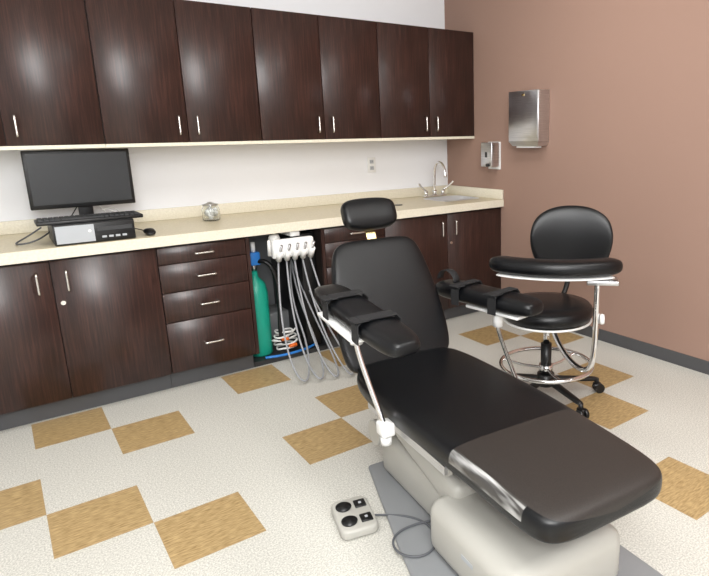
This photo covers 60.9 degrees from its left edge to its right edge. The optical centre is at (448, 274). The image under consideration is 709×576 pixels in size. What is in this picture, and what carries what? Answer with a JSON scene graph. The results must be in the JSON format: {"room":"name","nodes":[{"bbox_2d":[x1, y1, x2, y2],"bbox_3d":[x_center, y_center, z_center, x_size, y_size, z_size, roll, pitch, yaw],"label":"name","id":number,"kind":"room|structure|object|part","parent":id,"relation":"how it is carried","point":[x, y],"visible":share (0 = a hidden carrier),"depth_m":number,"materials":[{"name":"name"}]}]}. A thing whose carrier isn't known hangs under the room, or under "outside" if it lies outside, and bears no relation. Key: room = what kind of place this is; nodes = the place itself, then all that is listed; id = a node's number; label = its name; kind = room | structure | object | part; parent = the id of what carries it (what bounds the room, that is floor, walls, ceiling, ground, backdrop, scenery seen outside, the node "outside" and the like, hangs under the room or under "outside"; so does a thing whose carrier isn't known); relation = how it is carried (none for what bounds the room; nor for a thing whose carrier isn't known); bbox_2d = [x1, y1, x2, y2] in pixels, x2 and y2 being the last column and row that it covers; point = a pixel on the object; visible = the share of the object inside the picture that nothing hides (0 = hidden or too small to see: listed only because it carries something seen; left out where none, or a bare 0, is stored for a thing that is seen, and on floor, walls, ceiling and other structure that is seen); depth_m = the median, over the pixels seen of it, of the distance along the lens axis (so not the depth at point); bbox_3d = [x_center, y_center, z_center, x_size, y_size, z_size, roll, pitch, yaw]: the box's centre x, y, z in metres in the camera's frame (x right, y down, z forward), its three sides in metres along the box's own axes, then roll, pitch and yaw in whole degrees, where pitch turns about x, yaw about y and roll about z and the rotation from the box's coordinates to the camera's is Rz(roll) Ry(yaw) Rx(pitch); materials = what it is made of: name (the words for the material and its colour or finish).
{"room":"dental exam room","nodes":[
{"label":"dental exam room","id":0,"kind":"room"},
{"bbox_2d":[20,148,135,214],"bbox_3d":[-2.007,-0.455,3.245,0.495,0.446,0.180,-11,16,-36],"label":"computer monitor","id":1,"kind":"object","parent":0,"point":[84,179],"depth_m":3.19,"materials":[{"name":"black plastic"}]},
{"bbox_2d":[0,0,447,221],"bbox_3d":[-2.318,-0.748,3.310,5.950,2.750,0.120,-11,16,-36],"label":"wall","id":2,"kind":"structure","parent":0,"point":[162,176],"depth_m":4.08,"materials":[{"name":"white paint"}]},
{"bbox_2d":[0,0,105,149],"bbox_3d":[-2.277,-1.020,2.948,0.854,0.786,0.396,-11,16,-36],"label":"upper cabinet","id":3,"kind":"object","parent":2,"relation":"attached to","point":[49,96],"visible":1,"depth_m":2.96,"materials":[{"name":"black wood"}]},
{"bbox_3d":[-2.354,-0.971,2.703,0.423,0.766,0.019,-11,16,-36],"label":"door","id":4,"kind":"part","parent":3,"relation":"part of","materials":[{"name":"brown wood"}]},
{"bbox_3d":[-2.123,-0.727,2.902,0.012,0.111,0.038,-11,16,-36],"label":"handle","id":5,"kind":"part","parent":3,"relation":"part of","materials":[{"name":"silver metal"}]},
{"bbox_2d":[84,0,261,147],"bbox_3d":[-1.598,-1.152,3.452,0.854,0.786,0.396,-11,16,-36],"label":"upper cabinet","id":6,"kind":"object","parent":2,"relation":"attached to","point":[167,72],"visible":1,"depth_m":3.30,"materials":[{"name":"black wood"}]},
{"bbox_3d":[-1.676,-1.103,3.207,0.423,0.766,0.019,-11,16,-36],"label":"door","id":7,"kind":"part","parent":6,"relation":"part of","materials":[{"name":"brown wood"}]},
{"bbox_3d":[-1.524,-0.843,3.348,0.012,0.111,0.038,-11,16,-36],"label":"handle","id":8,"kind":"part","parent":6,"relation":"part of","materials":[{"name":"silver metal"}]},
{"bbox_3d":[-1.444,-0.859,3.406,0.012,0.111,0.038,-11,16,-36],"label":"handle","id":9,"kind":"part","parent":6,"relation":"part of","materials":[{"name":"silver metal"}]},
{"bbox_3d":[-1.337,-1.169,3.459,0.423,0.766,0.019,-11,16,-36],"label":"door","id":10,"kind":"part","parent":6,"relation":"part of","materials":[{"name":"brown wood"}]},
{"bbox_2d":[0,185,447,234],"bbox_3d":[-1.348,-0.463,4.043,3.393,0.072,0.020,-11,16,-36],"label":"backsplash","id":11,"kind":"structure","parent":2,"relation":"attached to","point":[18,226],"depth_m":4.05,"materials":[{"name":"laminate"}]},
{"bbox_2d":[250,7,380,143],"bbox_3d":[-0.920,-1.284,3.956,0.854,0.786,0.396,-11,16,-36],"label":"upper cabinet","id":12,"kind":"object","parent":2,"relation":"attached to","point":[317,75],"visible":0.99,"depth_m":3.80,"materials":[{"name":"black wood"}]},
{"bbox_3d":[-0.998,-1.235,3.711,0.423,0.766,0.019,-11,16,-36],"label":"door","id":13,"kind":"part","parent":12,"relation":"part of","materials":[{"name":"brown wood"}]},
{"bbox_3d":[-0.846,-0.975,3.852,0.012,0.111,0.038,-11,16,-36],"label":"handle","id":14,"kind":"part","parent":12,"relation":"part of","materials":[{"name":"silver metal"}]},
{"bbox_3d":[-0.766,-0.991,3.911,0.012,0.111,0.038,-11,16,-36],"label":"handle","id":15,"kind":"part","parent":12,"relation":"part of","materials":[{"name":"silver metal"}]},
{"bbox_3d":[-0.659,-1.301,3.963,0.423,0.766,0.019,-11,16,-36],"label":"door","id":16,"kind":"part","parent":12,"relation":"part of","materials":[{"name":"brown wood"}]},
{"bbox_2d":[367,157,375,172],"bbox_3d":[-0.595,-0.842,4.558,0.070,0.114,0.011,-11,16,-36],"label":"wall outlet","id":17,"kind":"object","parent":2,"relation":"attached to","point":[371,165],"visible":1,"depth_m":4.55,"materials":[{"name":"white plastic"}]},
{"bbox_2d":[376,22,473,140],"bbox_3d":[-0.242,-1.416,4.460,0.854,0.786,0.396,-11,16,-36],"label":"upper cabinet","id":18,"kind":"object","parent":2,"relation":"attached to","point":[426,74],"visible":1,"depth_m":4.31,"materials":[{"name":"black wood"}]},
{"bbox_3d":[-0.320,-1.367,4.216,0.423,0.766,0.019,-11,16,-36],"label":"door","id":19,"kind":"part","parent":18,"relation":"part of","materials":[{"name":"brown wood"}]},
{"bbox_3d":[-0.167,-1.107,4.356,0.012,0.111,0.038,-11,16,-36],"label":"handle","id":20,"kind":"part","parent":18,"relation":"part of","materials":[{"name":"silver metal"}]},
{"bbox_3d":[-0.088,-1.122,4.415,0.012,0.111,0.038,-11,16,-36],"label":"handle","id":21,"kind":"part","parent":18,"relation":"part of","materials":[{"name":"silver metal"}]},
{"bbox_3d":[0.019,-1.433,4.467,0.423,0.766,0.019,-11,16,-36],"label":"door","id":22,"kind":"part","parent":18,"relation":"part of","materials":[{"name":"brown wood"}]},
{"bbox_2d":[0,311,708,575],"bbox_3d":[-0.541,1.080,1.398,5.710,0.001,5.630,-11,16,-36],"label":"floor","id":23,"kind":"structure","parent":0,"point":[240,473],"depth_m":2.51,"materials":[{"name":"white tile"}]},
{"bbox_2d":[0,248,171,430],"bbox_3d":[-2.099,0.274,3.168,0.943,0.818,0.710,-11,16,-36],"label":"base cabinet","id":24,"kind":"object","parent":23,"relation":"on","point":[80,333],"visible":1,"depth_m":2.97,"materials":[{"name":"black wood"}]},
{"bbox_3d":[-2.099,0.316,2.780,0.468,0.703,0.019,-11,16,-36],"label":"door","id":25,"kind":"part","parent":24,"relation":"part of","materials":[{"name":"brown wood"}]},
{"bbox_3d":[-1.947,0.049,2.804,0.012,0.111,0.038,-11,16,-36],"label":"handle","id":26,"kind":"part","parent":24,"relation":"part of","materials":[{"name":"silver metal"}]},
{"bbox_3d":[-1.852,0.031,2.875,0.012,0.111,0.038,-11,16,-36],"label":"handle","id":27,"kind":"part","parent":24,"relation":"part of","materials":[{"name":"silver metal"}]},
{"bbox_3d":[-1.725,0.243,3.058,0.468,0.703,0.019,-11,16,-36],"label":"door","id":28,"kind":"part","parent":24,"relation":"part of","materials":[{"name":"brown wood"}]},
{"bbox_2d":[0,185,503,265],"bbox_3d":[-1.141,-0.378,3.785,3.393,0.127,0.700,-11,16,-36],"label":"countertop","id":29,"kind":"structure","parent":24,"relation":"on","point":[176,225],"depth_m":3.63,"materials":[{"name":"laminate"}]},
{"bbox_2d":[15,206,142,244],"bbox_3d":[-1.960,-0.306,3.134,0.583,0.200,0.360,-11,16,-36],"label":"cable","id":30,"kind":"object","parent":29,"relation":"on","point":[17,242],"visible":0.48,"depth_m":3.05,"materials":[{"name":"black plastic"}]},
{"bbox_2d":[47,218,135,245],"bbox_3d":[-1.847,-0.237,3.056,0.350,0.100,0.343,-11,16,-36],"label":"desktop computer","id":31,"kind":"object","parent":29,"relation":"on","point":[97,231],"visible":0.9,"depth_m":2.92,"materials":[{"name":"grey plastic"}]},
{"bbox_3d":[-1.813,-0.195,2.875,0.162,0.084,0.006,-11,16,-36],"label":"bezel panel","id":32,"kind":"part","parent":31,"relation":"part of","materials":[{"name":"grey plastic"}]},
{"bbox_2d":[34,210,142,226],"bbox_3d":[-1.810,-0.285,2.985,0.460,0.025,0.160,-11,16,-36],"label":"keyboard","id":33,"kind":"object","parent":31,"relation":"on","point":[60,220],"visible":1,"depth_m":2.94,"materials":[{"name":"black plastic"}]},
{"bbox_2d":[143,228,155,234],"bbox_3d":[-1.590,-0.229,3.145,0.055,0.032,0.104,-11,16,-36],"label":"computer mouse","id":34,"kind":"object","parent":29,"relation":"on","point":[149,231],"depth_m":3.11,"materials":[{"name":"black plastic"}]},
{"bbox_2d":[201,202,220,220],"bbox_3d":[-1.462,-0.389,3.636,0.104,0.114,0.104,-11,16,-36],"label":"jar","id":35,"kind":"object","parent":29,"relation":"on","point":[210,211],"visible":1,"depth_m":3.60,"materials":[{"name":"clear glass"}]},
{"bbox_3d":[-1.463,-0.434,3.625,0.094,0.020,0.094,-11,16,-36],"label":"lid","id":36,"kind":"part","parent":35,"relation":"part of","materials":[{"name":"metal"}]},
{"bbox_2d":[418,161,453,197],"bbox_3d":[-0.076,-0.760,4.728,0.352,0.286,0.184,-11,16,-36],"label":"faucet","id":37,"kind":"object","parent":29,"relation":"on","point":[434,191],"visible":1,"depth_m":4.77,"materials":[{"name":"silver metal"}]},
{"bbox_3d":[-0.116,-0.640,4.813,0.220,0.014,0.044,-11,16,-36],"label":"deck plate","id":38,"kind":"part","parent":37,"relation":"part of","materials":[{"name":"silver metal"}]},
{"bbox_3d":[-0.074,-0.783,4.719,0.021,0.236,0.169,-11,16,-36],"label":"gooseneck spout","id":39,"kind":"part","parent":37,"relation":"part of","materials":[{"name":"silver metal"}]},
{"bbox_2d":[424,195,477,214],"bbox_3d":[0.019,-0.543,4.657,0.380,0.116,0.350,-11,16,-36],"label":"sink","id":40,"kind":"object","parent":29,"relation":"in","point":[453,197],"depth_m":4.74,"materials":[{"name":"silver metal"}]},
{"bbox_2d":[155,237,255,387],"bbox_3d":[-1.538,0.165,3.585,0.468,0.818,0.711,-11,16,-36],"label":"base cabinet","id":41,"kind":"object","parent":23,"relation":"on","point":[205,291],"visible":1,"depth_m":3.33,"materials":[{"name":"black wood"}]},
{"bbox_3d":[-1.357,-0.126,3.266,0.465,0.089,0.019,-11,16,-36],"label":"drawer","id":42,"kind":"part","parent":41,"relation":"part of","materials":[{"name":"brown wood"}]},
{"bbox_3d":[-1.355,-0.005,3.295,0.465,0.153,0.019,-11,16,-36],"label":"drawer","id":43,"kind":"part","parent":41,"relation":"part of","materials":[{"name":"brown wood"}]},
{"bbox_3d":[-1.340,-0.121,3.244,0.112,0.011,0.038,-11,16,-36],"label":"handle","id":44,"kind":"part","parent":41,"relation":"part of","materials":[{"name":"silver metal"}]},
{"bbox_3d":[-1.337,0.000,3.272,0.112,0.011,0.038,-11,16,-36],"label":"handle","id":45,"kind":"part","parent":41,"relation":"part of","materials":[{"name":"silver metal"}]},
{"bbox_3d":[-1.352,0.152,3.331,0.465,0.162,0.019,-11,16,-36],"label":"drawer","id":46,"kind":"part","parent":41,"relation":"part of","materials":[{"name":"brown wood"}]},
{"bbox_3d":[-1.334,0.157,3.309,0.112,0.011,0.038,-11,16,-36],"label":"handle","id":47,"kind":"part","parent":41,"relation":"part of","materials":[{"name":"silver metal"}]},
{"bbox_3d":[-1.347,0.373,3.383,0.465,0.284,0.019,-11,16,-36],"label":"drawer","id":48,"kind":"part","parent":41,"relation":"part of","materials":[{"name":"brown wood"}]},
{"bbox_3d":[-1.330,0.378,3.361,0.112,0.011,0.038,-11,16,-36],"label":"handle","id":49,"kind":"part","parent":41,"relation":"part of","materials":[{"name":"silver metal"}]},
{"bbox_2d":[244,228,330,366],"bbox_3d":[-1.169,0.087,3.883,0.488,0.818,0.673,-11,16,-36],"label":"base cabinet","id":50,"kind":"object","parent":23,"relation":"on","point":[263,271],"depth_m":3.76,"materials":[{"name":"black wood"}]},
{"bbox_3d":[-1.368,0.032,4.136,0.488,0.818,0.020,-11,16,-36],"label":"panel","id":51,"kind":"part","parent":50,"relation":"part of","materials":[{"name":"grey wood"}]},
{"bbox_2d":[250,242,314,358],"bbox_3d":[-1.060,0.139,3.729,0.415,0.720,0.226,-11,16,-36],"label":"cylinder","id":52,"kind":"object","parent":50,"relation":"in","point":[259,286],"visible":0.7,"depth_m":3.65,"materials":[{"name":"teal metal"}]},
{"bbox_3d":[-1.194,0.240,3.702,0.140,0.540,0.140,-11,16,-36],"label":"tank","id":53,"kind":"part","parent":52,"relation":"part of","materials":[{"name":"teal metal"}]},
{"bbox_3d":[-1.046,0.411,3.775,0.162,0.140,0.144,-4,14,-13],"label":"coil of tubing","id":54,"kind":"part","parent":50,"relation":"part of","materials":[{"name":"white plastic"}]},
{"bbox_2d":[267,230,353,381],"bbox_3d":[-0.953,0.119,3.708,0.425,0.802,1.118,-11,16,-36],"label":"dental delivery unit","id":55,"kind":"object","parent":23,"relation":"on","point":[292,254],"visible":0.77,"depth_m":3.73,"materials":[{"name":"white plastic"}]},
{"bbox_3d":[-1.062,-0.282,3.736,0.060,0.030,0.450,-11,16,-36],"label":"mount arm","id":56,"kind":"part","parent":55,"relation":"part of","materials":[{"name":"white plastic"}]},
{"bbox_2d":[321,225,384,348],"bbox_3d":[-0.789,0.019,4.142,0.438,0.818,0.711,-11,16,-36],"label":"base cabinet","id":57,"kind":"object","parent":23,"relation":"on","point":[335,236],"visible":0.17,"depth_m":3.76,"materials":[{"name":"black wood"}]},
{"bbox_3d":[-0.602,0.006,3.888,0.435,0.162,0.019,-11,16,-36],"label":"drawer","id":58,"kind":"part","parent":57,"relation":"part of","materials":[{"name":"brown wood"}]},
{"bbox_3d":[-0.608,-0.272,3.823,0.435,0.089,0.019,-11,16,-36],"label":"drawer","id":59,"kind":"part","parent":57,"relation":"part of","materials":[{"name":"brown wood"}]},
{"bbox_3d":[-0.605,-0.151,3.852,0.435,0.153,0.019,-11,16,-36],"label":"drawer","id":60,"kind":"part","parent":57,"relation":"part of","materials":[{"name":"brown wood"}]},
{"bbox_3d":[-0.591,-0.267,3.801,0.112,0.011,0.038,-11,16,-36],"label":"handle","id":61,"kind":"part","parent":57,"relation":"part of","materials":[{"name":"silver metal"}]},
{"bbox_2d":[331,496,434,557],"bbox_3d":[-0.238,0.887,2.093,0.451,0.044,0.237,4,14,22],"label":"foot pedal control","id":62,"kind":"object","parent":23,"relation":"on","point":[354,517],"visible":0.84,"depth_m":2.10,"materials":[{"name":"grey plastic"}]},
{"bbox_2d":[383,208,500,318],"bbox_3d":[-0.199,-0.091,4.582,1.046,0.808,0.710,-11,16,-36],"label":"base cabinet","id":63,"kind":"object","parent":23,"relation":"on","point":[465,243],"visible":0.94,"depth_m":4.37,"materials":[{"name":"brown wood"}]},
{"bbox_3d":[-0.219,-0.049,4.177,0.520,0.703,0.019,-11,16,-36],"label":"door","id":64,"kind":"part","parent":63,"relation":"part of","materials":[{"name":"brown wood"}]},
{"bbox_3d":[0.195,-0.130,4.486,0.520,0.703,0.019,-11,16,-36],"label":"door","id":65,"kind":"part","parent":63,"relation":"part of","materials":[{"name":"brown wood"}]},
{"bbox_2d":[314,197,662,575],"bbox_3d":[0.059,0.322,2.176,0.974,1.096,1.619,-9,15,-31],"label":"dental chair","id":66,"kind":"object","parent":23,"relation":"on","point":[509,478],"visible":1,"depth_m":1.91,"materials":[{"name":"black leather"}]},
{"bbox_3d":[-0.320,0.167,2.025,0.160,0.014,0.300,-9,20,-32],"label":"arm board bracket plate","id":67,"kind":"part","parent":66,"relation":"part of","materials":[{"name":"white plastic"}]},
{"bbox_3d":[-0.270,0.389,2.055,0.073,0.300,0.105,-9,15,-31],"label":"arm board post","id":68,"kind":"part","parent":66,"relation":"part of","materials":[{"name":"silver metal"}]},
{"bbox_3d":[-0.220,0.580,2.076,0.040,0.030,0.040,-9,15,-31],"label":"arm board clamp knob","id":69,"kind":"part","parent":66,"relation":"part of","materials":[{"name":"white plastic"}]},
{"bbox_3d":[-0.265,0.119,2.587,0.520,0.536,0.282,-9,15,-31],"label":"backrest","id":70,"kind":"part","parent":66,"relation":"part of","materials":[{"name":"black leather"}]},
{"bbox_3d":[-0.159,0.555,2.067,0.012,0.030,0.570,-9,15,-31],"label":"rail","id":71,"kind":"part","parent":66,"relation":"part of","materials":[{"name":"metal"}]},
{"bbox_3d":[0.024,0.595,2.234,0.380,0.120,0.600,-9,29,-31],"label":"lift arm","id":72,"kind":"part","parent":66,"relation":"part of","materials":[{"name":"grey plastic"}]},
{"bbox_3d":[0.215,0.157,2.606,0.100,0.014,0.300,-14,18,-43],"label":"arm board bracket plate","id":73,"kind":"part","parent":66,"relation":"part of","materials":[{"name":"white plastic"}]},
{"bbox_2d":[357,348,661,543],"bbox_3d":[0.124,0.499,2.041,0.540,0.113,1.190,-9,15,-31],"label":"seat cushion","id":74,"kind":"object","parent":66,"relation":"on","point":[556,474],"depth_m":1.80,"materials":[{"name":"black leather"}]},
{"bbox_3d":[0.084,0.898,2.069,0.748,0.022,1.170,-9,15,-31],"label":"plate","id":75,"kind":"part","parent":66,"relation":"part of","materials":[{"name":"grey plastic"}]},
{"bbox_3d":[0.228,0.832,1.868,0.430,0.193,0.470,-9,15,-31],"label":"motor","id":76,"kind":"part","parent":66,"relation":"part of","materials":[{"name":"grey plastic"}]},
{"bbox_2d":[489,205,622,417],"bbox_3d":[0.509,0.173,3.015,0.666,0.985,0.692,1,13,10],"label":"stool","id":77,"kind":"object","parent":23,"relation":"on","point":[568,243],"visible":0.91,"depth_m":2.97,"materials":[{"name":"black leather"}]},
{"bbox_3d":[0.367,0.548,3.190,0.261,0.058,0.112,1,13,10],"label":"leg","id":78,"kind":"part","parent":77,"relation":"part of","materials":[{"name":"black metal"}]},
{"bbox_3d":[0.401,0.589,3.014,0.180,0.058,0.239,1,13,10],"label":"leg","id":79,"kind":"part","parent":77,"relation":"part of","materials":[{"name":"black plastic"}]},
{"bbox_3d":[0.502,0.184,3.034,0.464,0.095,0.464,1,13,10],"label":"seat","id":80,"kind":"part","parent":77,"relation":"part of","materials":[{"name":"black leather"}]},
{"bbox_3d":[0.483,0.011,2.717,0.563,0.012,0.171,1,13,10],"label":"torso support trim","id":81,"kind":"part","parent":77,"relation":"part of","materials":[{"name":"white plastic"}]},
{"bbox_3d":[0.593,0.007,3.184,0.142,0.375,0.213,1,13,10],"label":"backrest post","id":82,"kind":"part","parent":77,"relation":"part of","materials":[{"name":"black plastic"}]},
{"bbox_3d":[0.581,0.591,2.987,0.193,0.058,0.231,1,13,10],"label":"leg","id":83,"kind":"part","parent":77,"relation":"part of","materials":[{"name":"black plastic"}]},
{"bbox_3d":[0.653,-0.177,3.170,0.430,0.390,0.087,1,13,10],"label":"backrest","id":84,"kind":"part","parent":77,"relation":"part of","materials":[{"name":"black leather"}]},
{"bbox_3d":[0.666,0.552,3.145,0.259,0.058,0.128,1,13,10],"label":"leg","id":85,"kind":"part","parent":77,"relation":"part of","materials":[{"name":"black plastic"}]},
{"bbox_3d":[0.706,0.207,2.732,0.020,0.052,0.052,1,13,10],"label":"support knob","id":86,"kind":"part","parent":77,"relation":"part of","materials":[{"name":"white plastic"}]},
{"bbox_2d":[444,0,708,360],"bbox_3d":[1.781,-0.698,2.755,0.120,2.750,5.750,-11,16,-36],"label":"wall","id":87,"kind":"structure","parent":0,"point":[627,81],"depth_m":3.67,"materials":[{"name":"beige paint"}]},
{"bbox_2d":[481,142,500,168],"bbox_3d":[0.307,-0.898,4.486,0.112,0.204,0.133,-11,16,-36],"label":"soap dispenser","id":88,"kind":"object","parent":87,"relation":"attached to","point":[490,151],"visible":1,"depth_m":4.45,"materials":[{"name":"metal"}]},
{"bbox_3d":[0.347,-0.906,4.516,0.010,0.204,0.133,-11,16,-36],"label":"plate","id":89,"kind":"part","parent":88,"relation":"part of","materials":[{"name":"white metal"}]},
{"bbox_2d":[509,89,549,147],"bbox_3d":[0.551,-1.074,4.113,0.111,0.382,0.290,-11,16,-36],"label":"paper towel dispenser","id":90,"kind":"object","parent":87,"relation":"attached to","point":[528,109],"visible":1,"depth_m":4.04,"materials":[{"name":"metal"}]},
{"bbox_2d":[516,146,540,147],"bbox_3d":[0.560,-0.897,4.159,0.055,0.016,0.190,-11,16,-36],"label":"paper towel","id":91,"kind":"object","parent":90,"relation":"hanging from","point":[516,146],"depth_m":4.12,"materials":[{"name":"white paper"}]},
{"bbox_2d":[568,326,708,374],"bbox_3d":[1.925,0.659,2.809,0.006,0.078,4.955,-11,16,-36],"label":"baseboard","id":92,"kind":"structure","parent":87,"relation":"attached to","point":[693,363],"depth_m":3.66,"materials":[{"name":"grey rubber"}]}
]}

